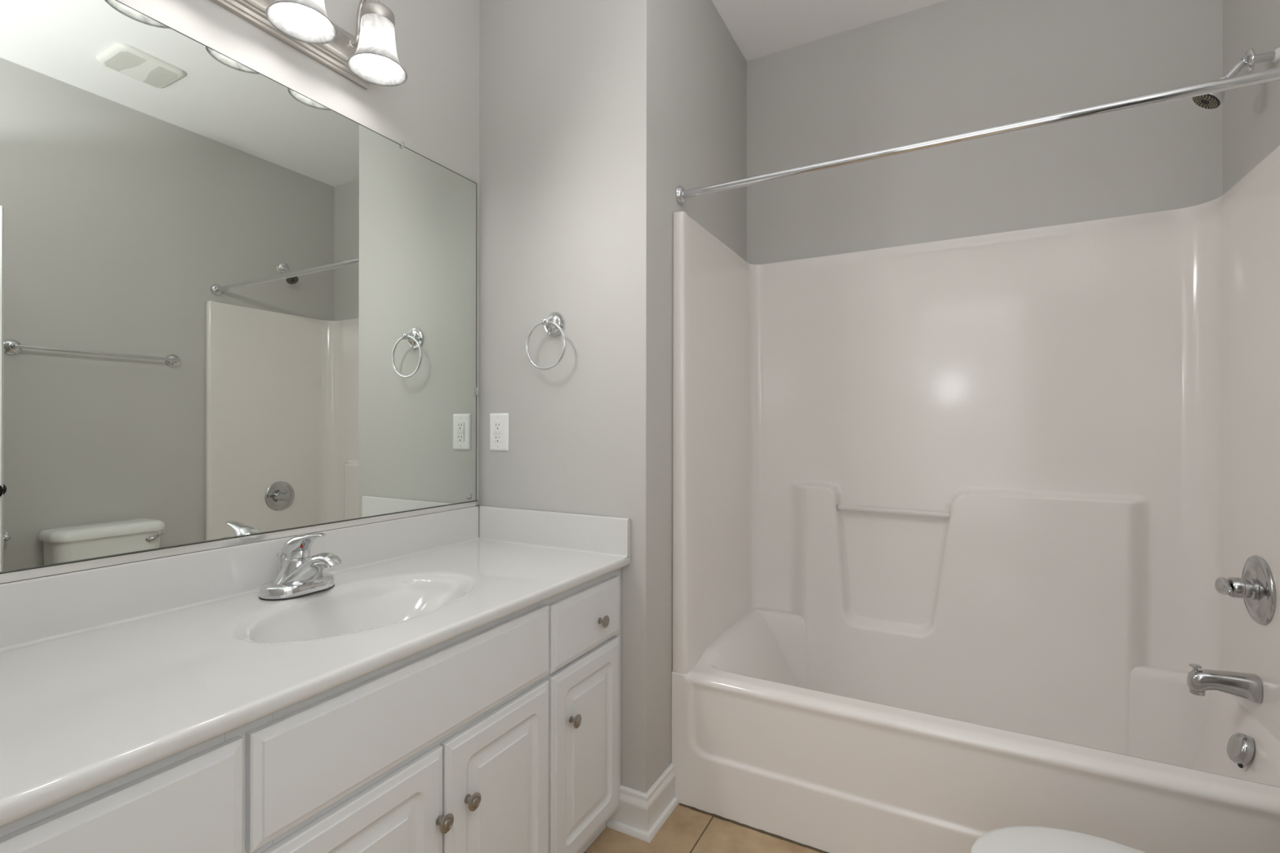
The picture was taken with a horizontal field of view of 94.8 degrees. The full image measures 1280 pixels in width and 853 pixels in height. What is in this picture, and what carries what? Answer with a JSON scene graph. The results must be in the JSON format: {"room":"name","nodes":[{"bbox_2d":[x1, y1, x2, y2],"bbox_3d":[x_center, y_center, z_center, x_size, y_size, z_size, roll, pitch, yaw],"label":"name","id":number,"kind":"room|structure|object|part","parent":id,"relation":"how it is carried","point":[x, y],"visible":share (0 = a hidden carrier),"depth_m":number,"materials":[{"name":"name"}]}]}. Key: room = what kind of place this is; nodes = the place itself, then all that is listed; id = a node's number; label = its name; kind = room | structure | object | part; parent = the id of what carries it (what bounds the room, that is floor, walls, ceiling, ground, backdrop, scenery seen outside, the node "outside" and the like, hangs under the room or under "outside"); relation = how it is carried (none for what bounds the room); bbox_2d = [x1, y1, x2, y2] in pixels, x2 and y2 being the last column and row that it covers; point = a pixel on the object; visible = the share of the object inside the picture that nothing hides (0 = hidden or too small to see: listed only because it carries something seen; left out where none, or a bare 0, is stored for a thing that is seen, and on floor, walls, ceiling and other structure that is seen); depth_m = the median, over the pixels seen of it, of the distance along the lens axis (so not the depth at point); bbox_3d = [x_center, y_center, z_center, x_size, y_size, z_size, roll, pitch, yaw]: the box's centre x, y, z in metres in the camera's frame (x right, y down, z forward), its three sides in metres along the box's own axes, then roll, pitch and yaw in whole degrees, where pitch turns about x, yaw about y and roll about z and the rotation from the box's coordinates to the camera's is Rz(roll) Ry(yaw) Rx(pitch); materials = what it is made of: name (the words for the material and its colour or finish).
{"room":"bathroom","nodes":[
{"label":"bathroom","id":0,"kind":"room"},
{"bbox_2d":[117,0,479,506],"bbox_3d":[-1.380,-0.198,0.619,0.100,2.786,3.280,0,0,28],"label":"wall","id":1,"kind":"structure","parent":0,"point":[435,112],"depth_m":1.78,"materials":[{"name":"grey paint"}]},
{"bbox_2d":[0,0,478,584],"bbox_3d":[-0.913,-0.288,1.363,0.015,1.119,1.497,0,0,28],"label":"wall mirror","id":2,"kind":"object","parent":1,"relation":"attached to","point":[236,308],"visible":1,"depth_m":1.29,"materials":[{"name":"silver mirror"}]},
{"bbox_2d":[0,506,479,652],"bbox_3d":[-0.919,0.328,1.335,0.029,0.112,1.535,0,0,28],"label":"backsplash","id":3,"kind":"structure","parent":1,"relation":"attached to","point":[33,611],"depth_m":1.24,"materials":[{"name":"stone"}]},
{"bbox_2d":[210,0,407,89],"bbox_3d":[-0.804,-1.034,1.365,0.205,0.219,0.546,0,0,28],"label":"vanity light","id":4,"kind":"object","parent":1,"relation":"attached to","point":[366,58],"visible":1,"depth_m":1.49,"materials":[{"name":"white glass"}]},
{"bbox_3d":[-0.776,-0.993,1.351,0.143,0.136,0.143,0,0,28],"label":"lamp shade","id":5,"kind":"part","parent":4,"relation":"part of","materials":[{"name":"white glass"}]},
{"bbox_3d":[-0.776,-0.976,1.351,0.058,0.078,0.058,0,0,28],"label":"bulb","id":6,"kind":"part","parent":4,"relation":"part of","materials":[{"name":"white glass"}]},
{"bbox_3d":[-0.725,-1.084,1.553,0.116,0.120,0.014,0,0,31],"label":"arm","id":7,"kind":"part","parent":4,"relation":"part of","materials":[{"name":"silver metal"}]},
{"bbox_3d":[-0.681,-0.993,1.528,0.143,0.136,0.143,0,0,28],"label":"lamp shade","id":8,"kind":"part","parent":4,"relation":"part of","materials":[{"name":"white glass"}]},
{"bbox_3d":[-0.681,-0.976,1.528,0.058,0.078,0.058,0,0,28],"label":"bulb","id":9,"kind":"part","parent":4,"relation":"part of","materials":[{"name":"white glass"}]},
{"bbox_2d":[478,0,746,793],"bbox_3d":[-0.069,-0.194,2.363,0.755,2.786,1.035,0,0,28],"label":"wall partition","id":10,"kind":"structure","parent":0,"point":[593,113],"depth_m":1.85,"materials":[{"name":"grey paint"}]},
{"bbox_2d":[489,413,508,450],"bbox_3d":[-0.479,0.019,1.989,0.083,0.127,0.010,0,0,28],"label":"wall outlet","id":11,"kind":"object","parent":10,"relation":"attached to","point":[499,422],"visible":1,"depth_m":1.99,"materials":[{"name":"white plastic"}]},
{"bbox_2d":[493,422,502,441],"bbox_3d":[-0.480,0.019,1.987,0.034,0.067,0.002,0,0,28],"label":"receptacle","id":12,"kind":"object","parent":11,"relation":"attached to","point":[497,425],"depth_m":1.98,"materials":[{"name":"white plastic"}]},
{"bbox_2d":[525,311,565,369],"bbox_3d":[-0.289,-0.272,1.860,0.155,0.190,0.059,0,0,28],"label":"towel ring","id":13,"kind":"object","parent":10,"relation":"attached to","point":[554,322],"visible":1,"depth_m":1.86,"materials":[{"name":"silver metal"}]},
{"bbox_3d":[-0.286,-0.328,1.858,0.079,0.079,0.059,0,0,28],"label":"rosette post","id":14,"kind":"part","parent":13,"relation":"part of","materials":[{"name":"silver metal"}]},
{"bbox_2d":[606,763,678,843],"bbox_3d":[0.011,1.137,1.813,0.146,0.122,0.201,0,0,28],"label":"baseboard","id":15,"kind":"structure","parent":10,"relation":"attached to","point":[640,815],"depth_m":1.74,"materials":[{"name":"white paint"}]},
{"bbox_2d":[583,804,820,852],"bbox_3d":[-0.154,1.247,0.487,2.385,0.100,4.415,0,0,28],"label":"floor","id":16,"kind":"structure","parent":0,"point":[686,830],"depth_m":1.70,"materials":[{"name":"beige tile"}]},
{"bbox_2d":[0,568,621,852],"bbox_3d":[-0.655,0.803,1.204,0.617,0.786,1.549,0,0,28],"label":"vanity cabinet","id":17,"kind":"object","parent":16,"relation":"on","point":[502,735],"visible":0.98,"depth_m":1.08,"materials":[{"name":"white wood"}]},
{"bbox_3d":[-0.657,0.516,0.626,0.020,0.167,0.436,0,0,28],"label":"drawer","id":18,"kind":"part","parent":17,"relation":"part of","materials":[{"name":"white wood"}]},
{"bbox_2d":[0,506,631,827],"bbox_3d":[-0.661,0.399,1.208,0.603,0.254,1.555,0,0,28],"label":"countertop","id":19,"kind":"structure","parent":17,"relation":"on","point":[108,674],"depth_m":1.09,"materials":[{"name":"stone"}]},
{"bbox_2d":[258,533,341,600],"bbox_3d":[-0.760,0.313,1.351,0.199,0.142,0.161,0,0,28],"label":"faucet","id":20,"kind":"object","parent":19,"relation":"on","point":[300,575],"visible":1,"depth_m":1.33,"materials":[{"name":"silver metal"}]},
{"bbox_3d":[-0.846,0.331,1.383,0.017,0.065,0.017,0,0,28],"label":"lift rod","id":21,"kind":"part","parent":20,"relation":"part of","materials":[{"name":"silver metal"}]},
{"bbox_3d":[-0.771,0.272,1.357,0.131,0.060,0.053,0,0,28],"label":"lever handle","id":22,"kind":"part","parent":20,"relation":"part of","materials":[{"name":"silver metal"}]},
{"bbox_3d":[-0.739,0.328,1.339,0.151,0.089,0.112,0,0,28],"label":"spout","id":23,"kind":"part","parent":20,"relation":"part of","materials":[{"name":"silver metal"}]},
{"bbox_3d":[-0.461,0.863,0.990,0.020,0.495,0.328,0,0,28],"label":"door","id":24,"kind":"part","parent":17,"relation":"part of","materials":[{"name":"white wood"}]},
{"bbox_3d":[-0.370,0.747,1.110,0.026,0.034,0.034,0,0,28],"label":"knob","id":25,"kind":"part","parent":17,"relation":"part of","materials":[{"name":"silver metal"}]},
{"bbox_3d":[-0.335,0.747,1.174,0.026,0.034,0.034,0,0,28],"label":"knob","id":26,"kind":"part","parent":17,"relation":"part of","materials":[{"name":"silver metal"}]},
{"bbox_3d":[-0.302,0.864,1.284,0.020,0.495,0.329,0,0,28],"label":"door","id":27,"kind":"part","parent":17,"relation":"part of","materials":[{"name":"white wood"}]},
{"bbox_3d":[-0.164,0.746,1.491,0.026,0.034,0.034,0,0,28],"label":"knob","id":28,"kind":"part","parent":17,"relation":"part of","materials":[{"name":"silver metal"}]},
{"bbox_3d":[-0.142,0.864,1.582,0.020,0.496,0.327,0,0,28],"label":"door","id":29,"kind":"part","parent":17,"relation":"part of","materials":[{"name":"white wood"}]},
{"bbox_3d":[-0.141,0.521,1.583,0.020,0.166,0.328,0,0,28],"label":"drawer","id":30,"kind":"part","parent":17,"relation":"part of","materials":[{"name":"white wood"}]},
{"bbox_3d":[-0.100,0.534,1.611,0.026,0.034,0.034,0,0,28],"label":"knob","id":31,"kind":"part","parent":17,"relation":"part of","materials":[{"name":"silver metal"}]},
{"bbox_2d":[671,145,1279,852],"bbox_3d":[0.954,0.257,1.853,1.527,1.884,0.758,0,0,28],"label":"shower","id":32,"kind":"object","parent":16,"relation":"on","point":[956,522],"visible":0.95,"depth_m":1.92,"materials":[{"name":"white plastic"}]},
{"bbox_2d":[671,607,1279,852],"bbox_3d":[0.953,0.980,1.851,1.527,0.438,0.758,0,0,28],"label":"tub","id":33,"kind":"object","parent":32,"relation":"in","point":[855,735],"depth_m":1.71,"materials":[{"name":"white plastic"}]},
{"bbox_2d":[679,803,828,852],"bbox_3d":[0.780,1.196,1.510,1.490,0.006,0.006,0,0,28],"label":"trim","id":34,"kind":"structure","parent":33,"relation":"attached to","point":[680,804],"depth_m":1.75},
{"bbox_2d":[1186,663,1262,703],"bbox_3d":[1.539,0.678,1.555,0.135,0.076,0.063,0,0,28],"label":"tub spout","id":35,"kind":"object","parent":32,"relation":"attached to","point":[1248,686],"visible":1,"depth_m":1.54,"materials":[{"name":"silver metal"}]},
{"bbox_3d":[1.492,0.650,1.580,0.026,0.020,0.026,0,0,28],"label":"diverter knob","id":36,"kind":"part","parent":35,"relation":"part of","materials":[{"name":"silver metal"}]},
{"bbox_2d":[1226,733,1254,768],"bbox_3d":[1.555,0.837,1.523,0.044,0.081,0.078,0,0,28],"label":"overflow plate","id":37,"kind":"object","parent":32,"relation":"attached to","point":[1240,746],"visible":1,"depth_m":1.51,"materials":[{"name":"silver metal"}]},
{"bbox_2d":[1214,555,1275,625],"bbox_3d":[1.556,0.420,1.532,0.084,0.174,0.174,0,0,28],"label":"shower valve","id":38,"kind":"object","parent":32,"relation":"attached to","point":[1256,587],"visible":1,"depth_m":1.50,"materials":[{"name":"silver metal"}]},
{"bbox_3d":[1.522,0.420,1.524,0.032,0.045,0.099,0,0,28],"label":"handle","id":39,"kind":"part","parent":38,"relation":"part of","materials":[{"name":"silver metal"}]},
{"bbox_3d":[1.564,0.420,1.528,0.045,0.054,0.054,0,0,28],"label":"stem","id":40,"kind":"part","parent":38,"relation":"part of","materials":[{"name":"silver metal"}]},
{"bbox_2d":[970,825,1146,852],"bbox_3d":[0.911,0.828,0.914,0.698,0.738,0.424,0,0,28],"label":"toilet","id":41,"kind":"object","parent":16,"relation":"on","point":[1012,839],"visible":1,"depth_m":1.11,"materials":[{"name":"ceramic"}]},
{"bbox_2d":[711,0,946,61],"bbox_3d":[-0.151,-1.640,0.490,2.385,0.100,4.415,0,0,28],"label":"ceiling","id":42,"kind":"structure","parent":0,"point":[758,28],"depth_m":2.29,"materials":[{"name":"paint"}]},
{"bbox_2d":[746,0,1222,264],"bbox_3d":[1.203,-0.193,2.209,1.630,2.786,0.100,0,0,28],"label":"wall","id":43,"kind":"structure","parent":0,"point":[948,67],"depth_m":2.13,"materials":[{"name":"grey paint"}]},
{"bbox_2d":[1222,0,1279,194],"bbox_3d":[0.853,-0.196,-0.053,0.100,2.786,4.215,0,0,28],"label":"wall","id":44,"kind":"structure","parent":0,"point":[1251,113],"depth_m":1.67,"materials":[{"name":"grey paint"}]},
{"bbox_2d":[675,66,1279,205],"bbox_3d":[0.802,-0.759,1.570,1.529,0.063,0.063,0,0,28],"label":"shower curtain rod","id":45,"kind":"object","parent":44,"relation":"attached to","point":[1271,74],"visible":1,"depth_m":1.49,"materials":[{"name":"silver metal"}]},
{"bbox_2d":[1192,47,1279,109],"bbox_3d":[1.566,-0.918,1.548,0.164,0.133,0.069,0,0,28],"label":"shower","id":46,"kind":"object","parent":44,"relation":"attached to","point":[1249,59],"visible":0.83,"depth_m":1.54,"materials":[{"name":"silver metal"}]},
{"bbox_3d":[1.590,-0.938,1.534,0.107,0.056,0.022,0,0,27],"label":"arm","id":47,"kind":"part","parent":46,"relation":"part of","materials":[{"name":"silver metal"}]}
]}

